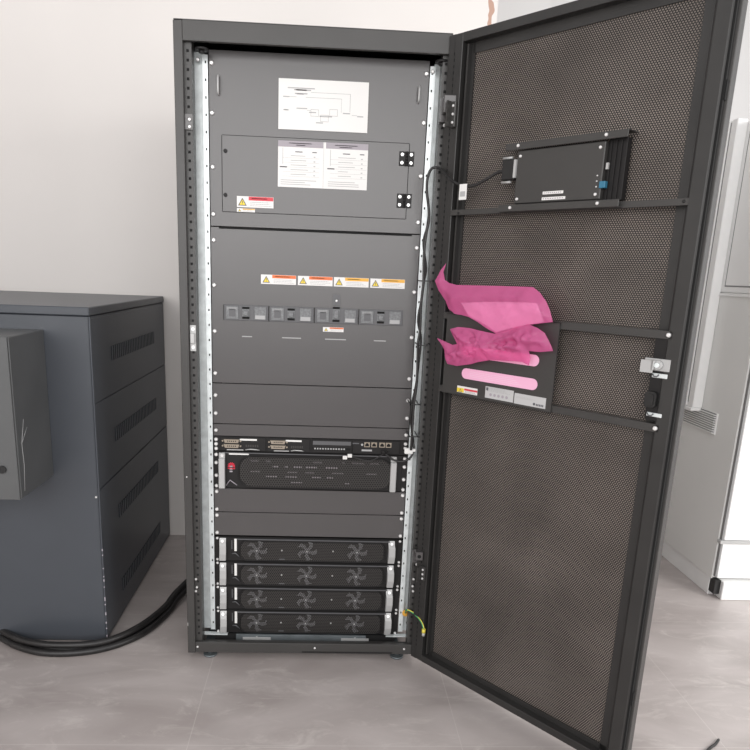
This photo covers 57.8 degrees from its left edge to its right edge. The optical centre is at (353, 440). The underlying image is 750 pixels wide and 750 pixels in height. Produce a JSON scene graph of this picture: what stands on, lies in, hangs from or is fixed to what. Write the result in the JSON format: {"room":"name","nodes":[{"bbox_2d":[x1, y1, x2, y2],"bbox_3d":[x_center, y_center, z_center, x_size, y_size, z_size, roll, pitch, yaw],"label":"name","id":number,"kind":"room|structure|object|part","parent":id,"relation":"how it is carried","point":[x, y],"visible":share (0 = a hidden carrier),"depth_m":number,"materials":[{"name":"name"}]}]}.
{"room":"electrical room","nodes":[
{"label":"electrical room","id":0,"kind":"room"},
{"bbox_2d":[0,0,497,534],"bbox_3d":[-1.582,-1.195,3.122,4.372,3.400,0.120,1,14,-3],"label":"wall","id":1,"kind":"structure","parent":0,"point":[88,178],"depth_m":3.03,"materials":[{"name":"white paint"}]},
{"bbox_2d":[0,535,749,749],"bbox_3d":[0.820,0.869,2.324,9.200,0.050,8.700,1,14,-3],"label":"floor","id":2,"kind":"structure","parent":0,"point":[148,692],"depth_m":2.23,"materials":[{"name":"concrete"}]},
{"bbox_2d":[0,290,169,639],"bbox_3d":[-1.600,0.011,2.816,1.409,1.205,1.048,1,14,-3],"label":"cabinet","id":3,"kind":"object","parent":2,"relation":"on","point":[75,550],"visible":0.99,"depth_m":2.43,"materials":[{"name":"metal"}]},
{"bbox_2d":[0,328,53,499],"bbox_3d":[-1.362,-0.097,2.125,0.701,0.496,0.271,1,14,-3],"label":"junction box","id":4,"kind":"object","parent":3,"relation":"attached to","point":[26,461],"visible":1,"depth_m":2.08,"materials":[{"name":"paint"}]},
{"bbox_3d":[-1.580,-0.561,2.675,1.406,0.028,1.048,1,14,-3],"label":"lid","id":5,"kind":"part","parent":3,"relation":"part of","materials":[{"name":"paint"}]},
{"bbox_3d":[-0.880,0.163,2.349,0.005,1.165,0.011,1,14,-3],"label":"corner trim","id":6,"kind":"part","parent":3,"relation":"part of","materials":[{"name":"paint"}]},
{"bbox_3d":[-0.886,-0.384,2.748,0.004,0.281,1.018,1,14,-3],"label":"door","id":7,"kind":"part","parent":3,"relation":"part of","materials":[{"name":"paint"}]},
{"bbox_3d":[-0.896,-0.098,2.818,0.004,0.296,1.018,1,14,-3],"label":"door","id":8,"kind":"part","parent":3,"relation":"part of","materials":[{"name":"paint"}]},
{"bbox_2d":[111,331,153,360],"bbox_3d":[-0.882,-0.388,2.749,0.003,0.052,0.625,1,14,-3],"label":"vent","id":9,"kind":"object","parent":3,"relation":"attached to","point":[126,347],"depth_m":2.70,"materials":[{"name":"metal"}]},
{"bbox_3d":[-0.912,0.325,2.922,0.004,0.564,1.018,1,14,-3],"label":"door","id":10,"kind":"part","parent":3,"relation":"part of","materials":[{"name":"paint"}]},
{"bbox_2d":[115,398,156,440],"bbox_3d":[-0.893,-0.097,2.821,0.003,0.052,0.625,1,14,-3],"label":"vent","id":11,"kind":"object","parent":3,"relation":"attached to","point":[125,426],"depth_m":2.77,"materials":[{"name":"metal"}]},
{"bbox_2d":[119,461,158,517],"bbox_3d":[-0.904,0.195,2.893,0.003,0.052,0.625,1,14,-3],"label":"vent","id":12,"kind":"object","parent":3,"relation":"attached to","point":[132,495],"depth_m":2.85,"materials":[{"name":"metal"}]},
{"bbox_2d":[122,522,160,589],"bbox_3d":[-0.915,0.490,2.966,0.003,0.052,0.625,1,14,-3],"label":"vent","id":13,"kind":"object","parent":3,"relation":"attached to","point":[135,564],"depth_m":2.92,"materials":[{"name":"metal"}]},
{"bbox_2d":[24,597,168,649],"bbox_3d":[-1.127,0.637,2.654,1.250,0.104,0.582,0,14,-9],"label":"power cable","id":14,"kind":"object","parent":2,"relation":"on","point":[168,597],"visible":0.15,"depth_m":2.41,"materials":[{"name":"black rubber"}]},
{"bbox_2d":[0,560,218,648],"bbox_3d":[-1.128,0.618,2.639,1.258,0.103,0.580,0,14,-9],"label":"power cable","id":15,"kind":"object","parent":14,"relation":"on","point":[7,633],"visible":0.9,"depth_m":2.43,"materials":[{"name":"black rubber"}]},
{"bbox_2d":[173,0,747,749],"bbox_3d":[0.113,-0.216,2.287,1.329,2.023,1.395,1,14,-3],"label":"equipment rack","id":16,"kind":"object","parent":2,"relation":"on","point":[533,540],"visible":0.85,"depth_m":1.92,"materials":[{"name":"black metal"}]},
{"bbox_2d":[0,587,186,656],"bbox_3d":[-1.132,0.643,2.630,1.274,0.104,0.584,0,14,-9],"label":"power cable","id":17,"kind":"object","parent":16,"relation":"attached to","point":[15,645],"visible":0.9,"depth_m":2.42,"materials":[{"name":"black rubber"}]},
{"bbox_3d":[-0.524,-0.229,2.194,0.048,1.995,0.082,1,14,-3],"label":"post","id":18,"kind":"part","parent":16,"relation":"part of","materials":[{"name":"black"}]},
{"bbox_3d":[-0.474,-0.252,2.334,0.102,1.903,0.240,1,14,-3],"label":"mounting rail","id":19,"kind":"part","parent":16,"relation":"part of","materials":[{"name":"metal"}]},
{"bbox_3d":[-0.562,-0.326,2.581,0.003,1.996,0.718,1,14,-3],"label":"panel","id":20,"kind":"part","parent":16,"relation":"part of","materials":[{"name":"silver metal"}]},
{"bbox_3d":[-0.198,0.638,2.808,0.700,0.034,0.730,1,14,-3],"label":"plate","id":21,"kind":"part","parent":16,"relation":"part of","materials":[{"name":"metal"}]},
{"bbox_2d":[216,609,397,634],"bbox_3d":[-0.174,0.612,2.647,0.659,0.090,0.422,1,14,-3],"label":"module","id":22,"kind":"object","parent":16,"relation":"in","point":[227,620],"visible":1,"depth_m":2.46,"materials":[{"name":"black metal"}]},
{"bbox_3d":[-0.466,0.653,2.437,0.024,0.082,0.018,1,14,-3],"label":"handle","id":23,"kind":"part","parent":22,"relation":"part of","materials":[{"name":"silver metal"}]},
{"bbox_2d":[239,613,381,633],"bbox_3d":[-0.153,0.662,2.457,0.515,0.078,0.008,1,14,-3],"label":"grille","id":24,"kind":"object","parent":22,"relation":"attached to","point":[319,623],"depth_m":2.46,"materials":[{"name":"black metal"}]},
{"bbox_3d":[0.125,0.668,2.464,0.024,0.082,0.018,1,14,-3],"label":"handle","id":25,"kind":"part","parent":22,"relation":"part of","materials":[{"name":"silver metal"}]},
{"bbox_2d":[215,585,399,611],"bbox_3d":[-0.171,0.522,2.624,0.659,0.090,0.422,1,14,-3],"label":"module","id":26,"kind":"object","parent":16,"relation":"in","point":[227,596],"visible":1,"depth_m":2.43,"materials":[{"name":"black metal"}]},
{"bbox_3d":[-0.462,0.563,2.414,0.024,0.082,0.018,1,14,-3],"label":"handle","id":27,"kind":"part","parent":26,"relation":"part of","materials":[{"name":"silver metal"}]},
{"bbox_2d":[239,589,382,610],"bbox_3d":[-0.150,0.572,2.435,0.515,0.078,0.008,1,14,-3],"label":"grille","id":28,"kind":"object","parent":26,"relation":"attached to","point":[273,599],"depth_m":2.43,"materials":[{"name":"black metal"}]},
{"bbox_3d":[0.128,0.578,2.442,0.024,0.082,0.018,1,14,-3],"label":"handle","id":29,"kind":"part","parent":26,"relation":"part of","materials":[{"name":"silver metal"}]},
{"bbox_2d":[215,561,400,587],"bbox_3d":[-0.167,0.432,2.602,0.659,0.090,0.422,1,14,-3],"label":"module","id":30,"kind":"object","parent":16,"relation":"in","point":[261,573],"visible":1,"depth_m":2.41,"materials":[{"name":"black metal"}]},
{"bbox_3d":[-0.459,0.473,2.392,0.024,0.082,0.018,1,14,-3],"label":"handle","id":31,"kind":"part","parent":30,"relation":"part of","materials":[{"name":"silver metal"}]},
{"bbox_2d":[239,565,384,586],"bbox_3d":[-0.146,0.481,2.412,0.515,0.078,0.008,1,14,-3],"label":"grille","id":32,"kind":"object","parent":30,"relation":"attached to","point":[261,575],"depth_m":2.41,"materials":[{"name":"black metal"}]},
{"bbox_3d":[0.132,0.488,2.420,0.024,0.082,0.018,1,14,-3],"label":"handle","id":33,"kind":"part","parent":30,"relation":"part of","materials":[{"name":"silver metal"}]},
{"bbox_2d":[215,535,402,563],"bbox_3d":[-0.164,0.342,2.580,0.659,0.090,0.422,1,14,-3],"label":"module","id":34,"kind":"object","parent":16,"relation":"in","point":[227,547],"visible":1,"depth_m":2.39,"materials":[{"name":"black metal"}]},
{"bbox_3d":[-0.456,0.383,2.370,0.024,0.082,0.018,1,14,-3],"label":"handle","id":35,"kind":"part","parent":34,"relation":"part of","materials":[{"name":"silver metal"}]},
{"bbox_2d":[239,540,385,562],"bbox_3d":[-0.143,0.391,2.390,0.515,0.078,0.008,1,14,-3],"label":"grille","id":36,"kind":"object","parent":34,"relation":"attached to","point":[333,551],"depth_m":2.39,"materials":[{"name":"black metal"}]},
{"bbox_3d":[0.135,0.398,2.398,0.024,0.082,0.018,1,14,-3],"label":"handle","id":37,"kind":"part","parent":34,"relation":"part of","materials":[{"name":"silver metal"}]},
{"bbox_2d":[214,512,403,537],"bbox_3d":[-0.154,0.294,2.387,0.659,0.084,0.035,1,14,-3],"label":"panel","id":38,"kind":"object","parent":16,"relation":"attached to","point":[226,523],"visible":0.99,"depth_m":2.37,"materials":[{"name":"paint"}]},
{"bbox_2d":[214,488,404,514],"bbox_3d":[-0.150,0.210,2.366,0.659,0.084,0.035,1,14,-3],"label":"panel","id":39,"kind":"object","parent":16,"relation":"attached to","point":[226,499],"visible":0.98,"depth_m":2.35,"materials":[{"name":"paint"}]},
{"bbox_2d":[214,450,406,491],"bbox_3d":[-0.152,0.073,2.463,0.659,0.128,0.320,1,14,-3],"label":"rack-mounted power module","id":40,"kind":"object","parent":16,"relation":"in","point":[232,469],"visible":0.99,"depth_m":2.32,"materials":[{"name":"black metal"}]},
{"bbox_3d":[-0.446,0.102,2.303,0.021,0.124,0.018,1,14,-3],"label":"handle","id":41,"kind":"part","parent":40,"relation":"part of","materials":[{"name":"silver metal"}]},
{"bbox_2d":[239,457,389,488],"bbox_3d":[-0.129,0.113,2.321,0.521,0.107,0.001,1,14,-3],"label":"grille","id":42,"kind":"object","parent":40,"relation":"attached to","point":[248,457],"depth_m":2.32,"materials":[{"name":"black metal"}]},
{"bbox_3d":[0.137,0.118,2.330,0.021,0.124,0.018,1,14,-3],"label":"handle","id":43,"kind":"part","parent":40,"relation":"part of","materials":[{"name":"silver metal"}]},
{"bbox_2d":[213,436,407,454],"bbox_3d":[-0.147,-0.010,2.419,0.659,0.050,0.267,1,14,-3],"label":"controller","id":44,"kind":"object","parent":16,"relation":"in","point":[222,443],"visible":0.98,"depth_m":2.30,"materials":[{"name":"black metal"}]},
{"bbox_2d":[222,444,240,447],"bbox_3d":[-0.410,0.019,2.288,0.066,0.012,0.006,1,14,-3],"label":"socket","id":45,"kind":"object","parent":44,"relation":"attached to","point":[223,445],"depth_m":2.29,"materials":[{"name":"beige metal"}]},
{"bbox_2d":[222,439,240,442],"bbox_3d":[-0.410,0.002,2.284,0.066,0.012,0.006,1,14,-3],"label":"socket","id":46,"kind":"object","parent":44,"relation":"attached to","point":[223,440],"depth_m":2.28,"materials":[{"name":"beige metal"}]},
{"bbox_2d":[268,445,287,448],"bbox_3d":[-0.255,0.023,2.295,0.066,0.012,0.006,1,14,-3],"label":"socket","id":47,"kind":"object","parent":44,"relation":"attached to","point":[269,446],"depth_m":2.29,"materials":[{"name":"beige metal"}]},
{"bbox_2d":[268,440,287,443],"bbox_3d":[-0.254,0.006,2.291,0.066,0.012,0.006,1,14,-3],"label":"socket","id":48,"kind":"object","parent":44,"relation":"attached to","point":[269,441],"depth_m":2.29,"materials":[{"name":"beige metal"}]},
{"bbox_2d":[343,451,387,461],"bbox_3d":[0.041,0.053,2.295,0.155,0.038,0.023,1,14,-3],"label":"lead","id":49,"kind":"object","parent":44,"relation":"hanging from","point":[349,455],"visible":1,"depth_m":2.29,"materials":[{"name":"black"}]},
{"bbox_2d":[213,423,408,439],"bbox_3d":[-0.141,-0.030,2.307,0.659,0.040,0.035,1,14,-3],"label":"panel","id":50,"kind":"object","parent":16,"relation":"attached to","point":[225,429],"visible":0.94,"depth_m":2.29,"materials":[{"name":"paint"}]},
{"bbox_2d":[213,383,410,427],"bbox_3d":[-0.138,-0.118,2.285,0.659,0.135,0.035,1,14,-3],"label":"panel","id":51,"kind":"object","parent":16,"relation":"attached to","point":[233,403],"visible":0.97,"depth_m":2.27,"materials":[{"name":"paint"}]},
{"bbox_2d":[211,227,419,387],"bbox_3d":[-0.127,-0.424,2.210,0.659,0.493,0.035,1,14,-3],"label":"breaker panel","id":52,"kind":"object","parent":16,"relation":"attached to","point":[250,266],"visible":1,"depth_m":2.19,"materials":[{"name":"paint"}]},
{"bbox_2d":[223,304,267,320],"bbox_3d":[-0.346,-0.409,2.184,0.143,0.049,0.014,1,14,-3],"label":"circuit breaker","id":53,"kind":"object","parent":52,"relation":"attached to","point":[230,312],"visible":1,"depth_m":2.19,"materials":[{"name":"grey plastic"}]},
{"bbox_2d":[269,306,313,322],"bbox_3d":[-0.201,-0.406,2.191,0.144,0.049,0.014,1,14,-3],"label":"circuit breaker","id":54,"kind":"object","parent":52,"relation":"attached to","point":[276,313],"visible":1,"depth_m":2.19,"materials":[{"name":"grey plastic"}]},
{"bbox_2d":[314,294,357,323],"bbox_3d":[-0.055,-0.423,2.193,0.141,0.093,0.014,1,14,-3],"label":"circuit breaker","id":55,"kind":"object","parent":52,"relation":"attached to","point":[335,315],"visible":1,"depth_m":2.20,"materials":[{"name":"grey plastic"}]},
{"bbox_2d":[358,309,402,325],"bbox_3d":[0.089,-0.398,2.205,0.144,0.049,0.014,1,14,-3],"label":"circuit breaker","id":56,"kind":"object","parent":52,"relation":"attached to","point":[366,316],"visible":1,"depth_m":2.21,"materials":[{"name":"grey plastic"}]},
{"bbox_2d":[208,49,429,233],"bbox_3d":[-0.108,-0.905,2.084,0.659,0.498,0.049,1,14,-3],"label":"panel","id":57,"kind":"object","parent":16,"relation":"attached to","point":[298,141],"visible":1,"depth_m":2.08,"materials":[{"name":"paint"}]},
{"bbox_3d":[-0.402,-1.057,2.019,0.006,0.058,0.019,1,14,-3],"label":"handle","id":58,"kind":"part","parent":57,"relation":"part of","materials":[{"name":"silver metal"}]},
{"bbox_3d":[-0.117,-0.812,2.100,0.576,0.224,0.002,1,14,-3],"label":"access door","id":59,"kind":"part","parent":57,"relation":"part of","materials":[{"name":"paint"}]},
{"bbox_3d":[0.198,-1.043,2.047,0.006,0.050,0.019,1,14,-3],"label":"handle","id":60,"kind":"part","parent":57,"relation":"part of","materials":[{"name":"silver metal"}]},
{"bbox_2d":[381,217,432,462],"bbox_3d":[0.174,-0.310,2.190,0.130,0.795,0.081,1,14,-3],"label":"cable","id":61,"kind":"object","parent":16,"relation":"attached to","point":[406,450],"visible":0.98,"depth_m":2.22,"materials":[{"name":"black plastic"}]},
{"bbox_3d":[0.196,-0.235,2.365,0.096,1.903,0.240,1,14,-3],"label":"mounting rail","id":62,"kind":"part","parent":16,"relation":"part of","materials":[{"name":"metal"}]},
{"bbox_2d":[402,609,425,636],"bbox_3d":[0.207,0.629,2.400,0.040,0.069,0.146,-3,15,-21],"label":"lead","id":63,"kind":"object","parent":16,"relation":"hanging from","point":[404,613],"visible":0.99,"depth_m":2.36,"materials":[{"name":"green"}]},
{"bbox_3d":[0.234,-0.305,2.618,0.003,1.996,0.718,1,14,-3],"label":"panel","id":64,"kind":"part","parent":16,"relation":"part of","materials":[{"name":"silver metal"}]},
{"bbox_3d":[0.230,0.454,2.308,0.030,0.050,0.022,-11,19,-42],"label":"hinge plate","id":65,"kind":"part","parent":16,"relation":"part of","materials":[{"name":"metal"}]},
{"bbox_3d":[0.239,-0.209,2.230,0.025,1.995,0.082,1,14,-3],"label":"post","id":66,"kind":"part","parent":16,"relation":"part of","materials":[{"name":"black"}]},
{"bbox_3d":[0.283,-0.943,1.964,0.030,0.070,0.022,-11,19,-42],"label":"hinge plate","id":67,"kind":"part","parent":16,"relation":"part of","materials":[{"name":"metal"}]},
{"bbox_2d":[442,313,560,412],"bbox_3d":[0.416,-0.232,1.974,0.008,0.245,0.384,-11,19,-42],"label":"holder","id":68,"kind":"object","parent":16,"relation":"attached to","point":[513,383],"visible":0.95,"depth_m":1.95,"materials":[{"name":"black"}]},
{"bbox_2d":[435,264,552,333],"bbox_3d":[0.387,-0.401,1.926,0.035,0.192,0.414,-11,19,-42],"label":"plastic bag","id":69,"kind":"object","parent":68,"relation":"attached to","point":[499,309],"visible":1,"depth_m":1.91,"materials":[{"name":"pink plastic"}]},
{"bbox_2d":[437,325,552,365],"bbox_3d":[0.391,-0.269,1.942,0.060,0.142,0.400,-11,19,-42],"label":"plastic bag","id":70,"kind":"object","parent":68,"relation":"attached to","point":[472,346],"visible":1,"depth_m":1.92,"materials":[{"name":"pink plastic"}]},
{"bbox_2d":[498,128,637,213],"bbox_3d":[0.541,-0.686,1.756,0.054,0.175,0.353,-11,19,-42],"label":"control module","id":71,"kind":"object","parent":16,"relation":"attached to","point":[593,175],"visible":1,"depth_m":1.72,"materials":[{"name":"black metal"}]},
{"bbox_2d":[410,156,517,449],"bbox_3d":[0.317,-0.367,2.036,0.315,0.884,0.035,15,19,42],"label":"cable","id":72,"kind":"object","parent":71,"relation":"attached to","point":[509,167],"visible":1,"depth_m":2.03,"materials":[{"name":"black plastic"}]},
{"bbox_3d":[0.522,-0.121,1.920,0.044,1.986,0.784,-11,19,-42],"label":"door","id":73,"kind":"part","parent":16,"relation":"part of","materials":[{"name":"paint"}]},
{"bbox_3d":[0.741,-0.148,1.656,0.013,0.198,0.031,-11,19,-42],"label":"lock plate","id":74,"kind":"part","parent":16,"relation":"part of","materials":[{"name":"black metal"}]},
{"bbox_2d":[662,122,749,599],"bbox_3d":[2.041,-0.446,3.517,0.918,2.020,1.520,1,14,-3],"label":"enclosure","id":75,"kind":"object","parent":2,"relation":"on","point":[707,538],"visible":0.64,"depth_m":2.98,"materials":[{"name":"white paint"}]},
{"bbox_2d":[683,408,718,434],"bbox_3d":[1.597,-0.104,3.140,0.014,0.095,0.280,1,14,-3],"label":"vent grille","id":76,"kind":"object","parent":75,"relation":"attached to","point":[705,421],"depth_m":3.10,"materials":[{"name":"white metal"}]},
{"bbox_3d":[1.584,-0.163,3.590,0.012,1.233,1.478,1,14,-3],"label":"panel","id":77,"kind":"part","parent":75,"relation":"part of","materials":[{"name":"grey paint"}]},
{"bbox_2d":[685,118,747,410],"bbox_3d":[1.597,-0.759,3.058,0.054,1.245,0.167,1,14,-3],"label":"cable trunking","id":78,"kind":"object","parent":75,"relation":"attached to","point":[737,129],"visible":0.55,"depth_m":2.98,"materials":[{"name":"white paint"}]},
{"bbox_3d":[2.071,-0.314,2.799,0.878,1.910,0.022,1,14,-3],"label":"door","id":79,"kind":"part","parent":75,"relation":"part of","materials":[{"name":"white paint"}]},
{"bbox_3d":[2.043,0.538,3.010,0.870,0.163,0.020,1,14,-3],"label":"panel","id":80,"kind":"part","parent":75,"relation":"part of","materials":[{"name":"white paint"}]},
{"bbox_3d":[1.622,-1.101,3.359,0.007,0.694,1.478,1,14,-3],"label":"panel","id":81,"kind":"part","parent":75,"relation":"part of","materials":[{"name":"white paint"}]},
{"bbox_2d":[706,738,719,749],"bbox_3d":[1.057,0.922,2.022,0.160,0.008,0.010,-10,18,-39],"label":"wire","id":82,"kind":"object","parent":2,"relation":"on","point":[718,739],"visible":1,"depth_m":2.04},
{"bbox_2d":[497,0,550,22],"bbox_3d":[0.964,-1.431,4.466,0.330,3.400,0.250,1,14,-3],"label":"pillar","id":83,"kind":"structure","parent":0,"point":[507,9],"depth_m":4.05,"materials":[{"name":"paint"}]},
{"bbox_2d":[550,0,749,121],"bbox_3d":[2.955,-1.423,4.740,4.828,3.400,0.120,1,14,-3],"label":"wall","id":84,"kind":"structure","parent":0,"point":[740,108],"depth_m":4.43,"materials":[{"name":"paint"}]}
]}

